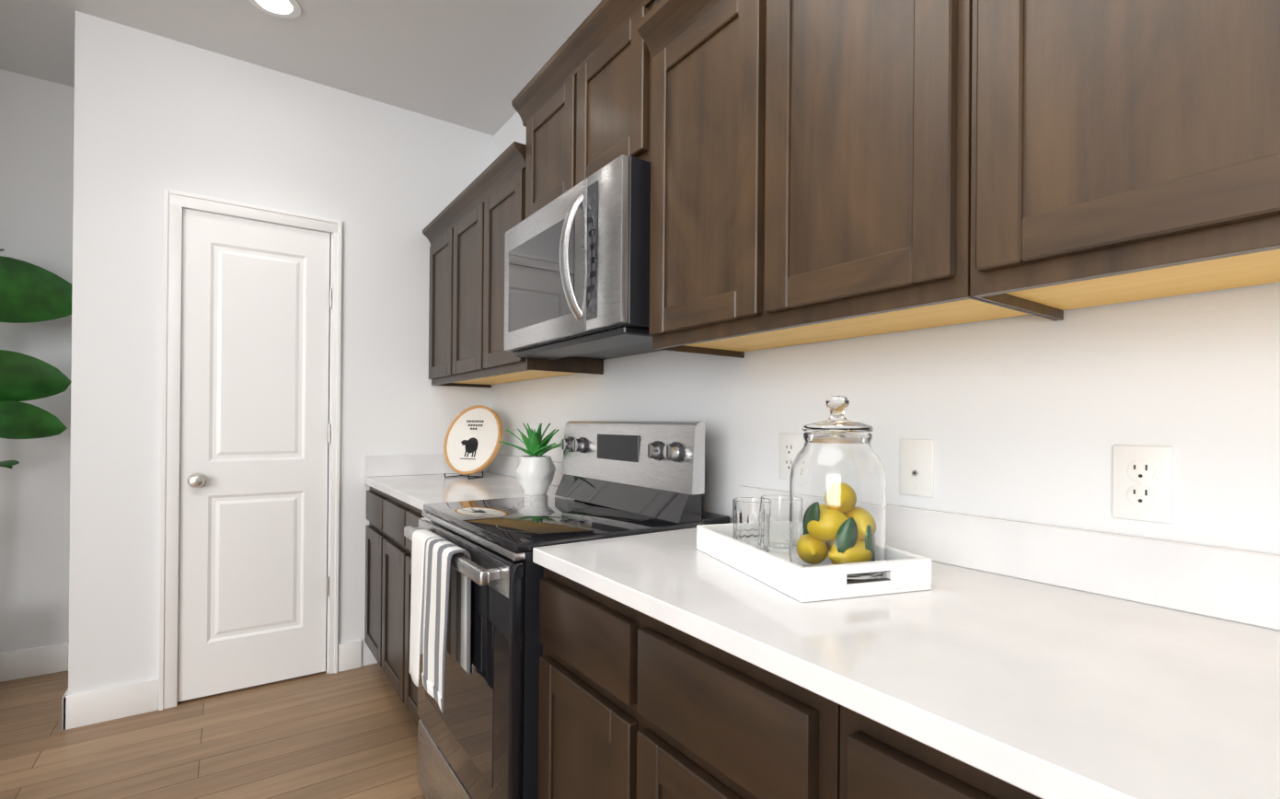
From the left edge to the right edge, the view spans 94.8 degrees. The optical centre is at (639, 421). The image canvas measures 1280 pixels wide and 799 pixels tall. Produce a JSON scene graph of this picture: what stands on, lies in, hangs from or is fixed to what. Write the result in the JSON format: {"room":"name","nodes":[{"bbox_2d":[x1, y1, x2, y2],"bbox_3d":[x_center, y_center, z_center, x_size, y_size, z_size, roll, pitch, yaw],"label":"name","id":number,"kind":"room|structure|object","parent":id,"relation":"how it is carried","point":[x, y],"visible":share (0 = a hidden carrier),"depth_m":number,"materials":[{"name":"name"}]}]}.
{"room":"kitchen","nodes":[
{"label":"kitchen","id":0,"kind":"room"},
{"bbox_2d":[0,69,74,652],"bbox_3d":[-4.398,-0.223,1.649,4.330,2.750,0.120,1,0,-35],"label":"wall","id":1,"kind":"structure","parent":0,"point":[37,115],"depth_m":2.71,"materials":[{"name":"white paint"}]},
{"bbox_2d":[0,662,426,798],"bbox_3d":[-1.689,1.222,-0.669,6.120,0.100,7.200,1,0,-35],"label":"floor","id":2,"kind":"structure","parent":0,"point":[351,733],"depth_m":2.14,"materials":[{"name":"brown wood"}]},
{"bbox_2d":[0,248,72,468],"bbox_3d":[-2.694,0.190,2.293,0.765,1.956,0.510,1,0,-35],"label":"floor plant","id":3,"kind":"object","parent":2,"relation":"on","point":[30,292],"visible":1,"depth_m":2.47,"materials":[{"name":"green plant"}]},
{"bbox_2d":[364,485,424,726],"bbox_3d":[-0.741,0.745,2.550,0.627,0.882,1.172,1,0,-35],"label":"base cabinet","id":4,"kind":"object","parent":2,"relation":"on","point":[389,518],"visible":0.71,"depth_m":2.42,"materials":[{"name":"brown wood"}]},
{"bbox_2d":[364,453,563,510],"bbox_3d":[-0.739,0.236,2.551,0.633,0.133,1.172,1,0,-35],"label":"countertop","id":5,"kind":"structure","parent":4,"relation":"on","point":[418,481],"depth_m":2.69,"materials":[{"name":"white stone"}]},
{"bbox_2d":[444,470,483,479],"bbox_3d":[-0.840,0.168,2.863,0.156,0.202,0.149,0,0,27],"label":"display stand","id":6,"kind":"object","parent":5,"relation":"on","point":[468,476],"visible":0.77,"depth_m":2.86,"materials":[{"name":"black metal"}]},
{"bbox_2d":[443,404,503,474],"bbox_3d":[-0.823,0.087,2.897,0.206,0.342,0.323,1,0,-35],"label":"round sign","id":7,"kind":"object","parent":5,"relation":"on","point":[473,438],"visible":1,"depth_m":2.89,"materials":[{"name":"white wood"}]},
{"bbox_2d":[516,455,555,495],"bbox_3d":[-0.399,0.201,2.225,0.146,0.143,0.150,1,0,-35],"label":"plant pot","id":8,"kind":"object","parent":5,"relation":"on","point":[535,475],"visible":0.96,"depth_m":2.18,"materials":[{"name":"white ceramic"}]},
{"bbox_2d":[499,423,560,456],"bbox_3d":[-0.386,0.067,2.216,0.284,0.125,0.256,1,0,-35],"label":"succulent","id":9,"kind":"object","parent":8,"relation":"in","point":[535,443],"visible":0.94,"depth_m":2.20,"materials":[{"name":"green plant"}]},
{"bbox_2d":[403,420,729,798],"bbox_3d":[-0.244,0.592,1.729,0.708,1.193,0.733,1,0,-35],"label":"range","id":10,"kind":"object","parent":2,"relation":"on","point":[478,737],"visible":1,"depth_m":1.54,"materials":[{"name":"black metal"}]},
{"bbox_2d":[408,529,441,686],"bbox_3d":[-0.596,0.506,1.629,0.065,0.399,0.125,1,0,-35],"label":"hanging towel","id":11,"kind":"object","parent":10,"relation":"hanging from","point":[420,537],"visible":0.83,"depth_m":1.60,"materials":[{"name":"white fabric"}]},
{"bbox_2d":[421,536,471,712],"bbox_3d":[-0.492,0.498,1.482,0.065,0.380,0.205,1,0,-35],"label":"hanging towel","id":12,"kind":"object","parent":10,"relation":"hanging from","point":[447,610],"visible":0.92,"depth_m":1.47,"materials":[{"name":"white fabric"}]},
{"bbox_2d":[537,566,840,798],"bbox_3d":[0.242,0.751,1.151,0.627,0.882,0.762,1,0,-35],"label":"base cabinet","id":13,"kind":"object","parent":2,"relation":"on","point":[633,703],"visible":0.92,"depth_m":0.92,"materials":[{"name":"brown wood"}]},
{"bbox_2d":[532,484,1279,798],"bbox_3d":[1.050,0.247,0.005,0.633,0.133,3.561,1,0,-35],"label":"countertop","id":14,"kind":"structure","parent":13,"relation":"on","point":[1048,662],"depth_m":0.75,"materials":[{"name":"white stone"}]},
{"bbox_2d":[696,522,931,602],"bbox_3d":[0.303,0.251,1.126,0.250,0.052,0.400,1,0,-18],"label":"tray","id":15,"kind":"object","parent":14,"relation":"on","point":[904,570],"visible":0.69,"depth_m":0.96,"materials":[{"name":"white paint"}]},
{"bbox_2d":[732,496,772,552],"bbox_3d":[0.228,0.213,1.202,0.078,0.109,0.078,1,0,-35],"label":"glass tumbler","id":16,"kind":"object","parent":15,"relation":"on","point":[752,520],"visible":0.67,"depth_m":1.17,"materials":[{"name":"clear glass"}]},
{"bbox_2d":[761,495,789,552],"bbox_3d":[0.295,0.214,1.248,0.078,0.109,0.078,1,0,-35],"label":"glass tumbler","id":17,"kind":"object","parent":15,"relation":"on","point":[779,523],"visible":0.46,"depth_m":1.21,"materials":[{"name":"clear glass"}]},
{"bbox_2d":[788,394,886,581],"bbox_3d":[0.352,0.110,1.052,0.164,0.317,0.164,1,0,-35],"label":"glass jar","id":18,"kind":"object","parent":15,"relation":"on","point":[837,495],"visible":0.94,"depth_m":0.99,"materials":[{"name":"clear glass"}]},
{"bbox_2d":[839,704,1041,798],"bbox_3d":[0.682,0.754,0.525,0.627,0.882,0.762,1,0,-35],"label":"base cabinet","id":19,"kind":"object","parent":2,"relation":"on","point":[878,760],"visible":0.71,"depth_m":0.59,"materials":[{"name":"brown wood"}]},
{"bbox_2d":[68,11,493,694],"bbox_3d":[-1.737,-0.197,3.080,1.670,2.750,0.840,1,0,-35],"label":"wall","id":20,"kind":"structure","parent":0,"point":[156,116],"depth_m":2.47,"materials":[{"name":"white paint"}]},
{"bbox_2d":[0,639,361,729],"bbox_3d":[-3.743,1.093,1.594,5.360,0.130,0.734,1,0,-35],"label":"baseboard","id":21,"kind":"structure","parent":20,"relation":"attached to","point":[94,706],"depth_m":2.38,"materials":[{"name":"white paint"}]},
{"bbox_2d":[158,188,342,710],"bbox_3d":[-1.686,0.115,2.590,0.656,2.126,0.022,1,0,-35],"label":"door frame","id":22,"kind":"structure","parent":20,"relation":"attached to","point":[175,202],"depth_m":2.43,"materials":[{"name":"white paint"}]},
{"bbox_2d":[177,207,332,702],"bbox_3d":[-1.676,0.139,2.598,0.556,2.054,0.098,1,0,-35],"label":"pantry door","id":23,"kind":"structure","parent":20,"relation":"in","point":[254,579],"depth_m":2.59,"materials":[{"name":"white paint"}]},
{"bbox_2d":[0,0,601,135],"bbox_3d":[-1.664,-1.628,-0.664,6.120,0.100,7.200,1,0,-35],"label":"ceiling","id":24,"kind":"structure","parent":0,"point":[476,64],"depth_m":2.42,"materials":[{"name":"white paint"}]},
{"bbox_2d":[248,0,300,18],"bbox_3d":[-1.366,-1.566,2.198,0.176,0.007,0.176,1,0,-35],"label":"recessed light","id":25,"kind":"object","parent":24,"relation":"in","point":[285,8],"visible":1,"depth_m":2.23,"materials":[{"name":"white paint"}]},
{"bbox_2d":[491,111,1279,553],"bbox_3d":[0.778,-0.178,1.058,0.120,2.750,7.200,1,0,-35],"label":"wall","id":26,"kind":"structure","parent":0,"point":[1032,419],"depth_m":1.07,"materials":[{"name":"white paint"}]},
{"bbox_2d":[422,141,603,387],"bbox_3d":[-0.625,-0.579,2.626,0.370,0.788,1.172,1,0,-35],"label":"upper cabinet","id":27,"kind":"object","parent":26,"relation":"attached to","point":[470,224],"visible":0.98,"depth_m":2.45,"materials":[{"name":"brown wood"}]},
{"bbox_2d":[511,0,660,219],"bbox_3d":[-0.071,-0.886,1.844,0.370,0.469,0.795,1,0,-35],"label":"upper cabinet","id":28,"kind":"object","parent":26,"relation":"attached to","point":[582,102],"visible":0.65,"depth_m":1.69,"materials":[{"name":"brown wood"}]},
{"bbox_2d":[504,154,663,359],"bbox_3d":[-0.114,-0.433,1.815,0.465,0.429,0.733,1,0,-35],"label":"over-the-range microwave","id":29,"kind":"object","parent":28,"relation":"attached to","point":[577,270],"visible":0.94,"depth_m":1.56,"materials":[{"name":"silver metal"}]},
{"bbox_2d":[778,433,802,479],"bbox_3d":[0.383,0.089,1.503,0.009,0.118,0.074,1,0,-35],"label":"electrical outlet","id":30,"kind":"object","parent":26,"relation":"attached to","point":[790,446],"visible":0.85,"depth_m":1.51,"materials":[{"name":"white plastic"}]},
{"bbox_2d":[636,0,1058,357],"bbox_3d":[0.358,-0.573,1.227,0.370,0.788,0.762,1,0,-35],"label":"upper cabinet","id":31,"kind":"object","parent":26,"relation":"attached to","point":[810,171],"visible":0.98,"depth_m":1.07,"materials":[{"name":"brown wood"}]},
{"bbox_2d":[899,438,934,496],"bbox_3d":[0.575,0.095,1.229,0.010,0.118,0.074,1,0,-35],"label":"wall plate","id":32,"kind":"object","parent":26,"relation":"attached to","point":[916,467],"visible":1,"depth_m":1.23,"materials":[{"name":"white plastic"}]},
{"bbox_2d":[969,0,1279,320],"bbox_3d":[0.798,-0.570,0.602,0.370,0.788,0.762,1,0,-35],"label":"upper cabinet","id":33,"kind":"object","parent":26,"relation":"attached to","point":[1123,151],"visible":1,"depth_m":0.70,"materials":[{"name":"brown wood"}]},
{"bbox_2d":[1112,444,1172,523],"bbox_3d":[0.788,0.096,0.926,0.009,0.118,0.074,1,0,-35],"label":"electrical outlet","id":34,"kind":"object","parent":26,"relation":"attached to","point":[1142,482],"visible":1,"depth_m":0.92,"materials":[{"name":"white plastic"}]}
]}

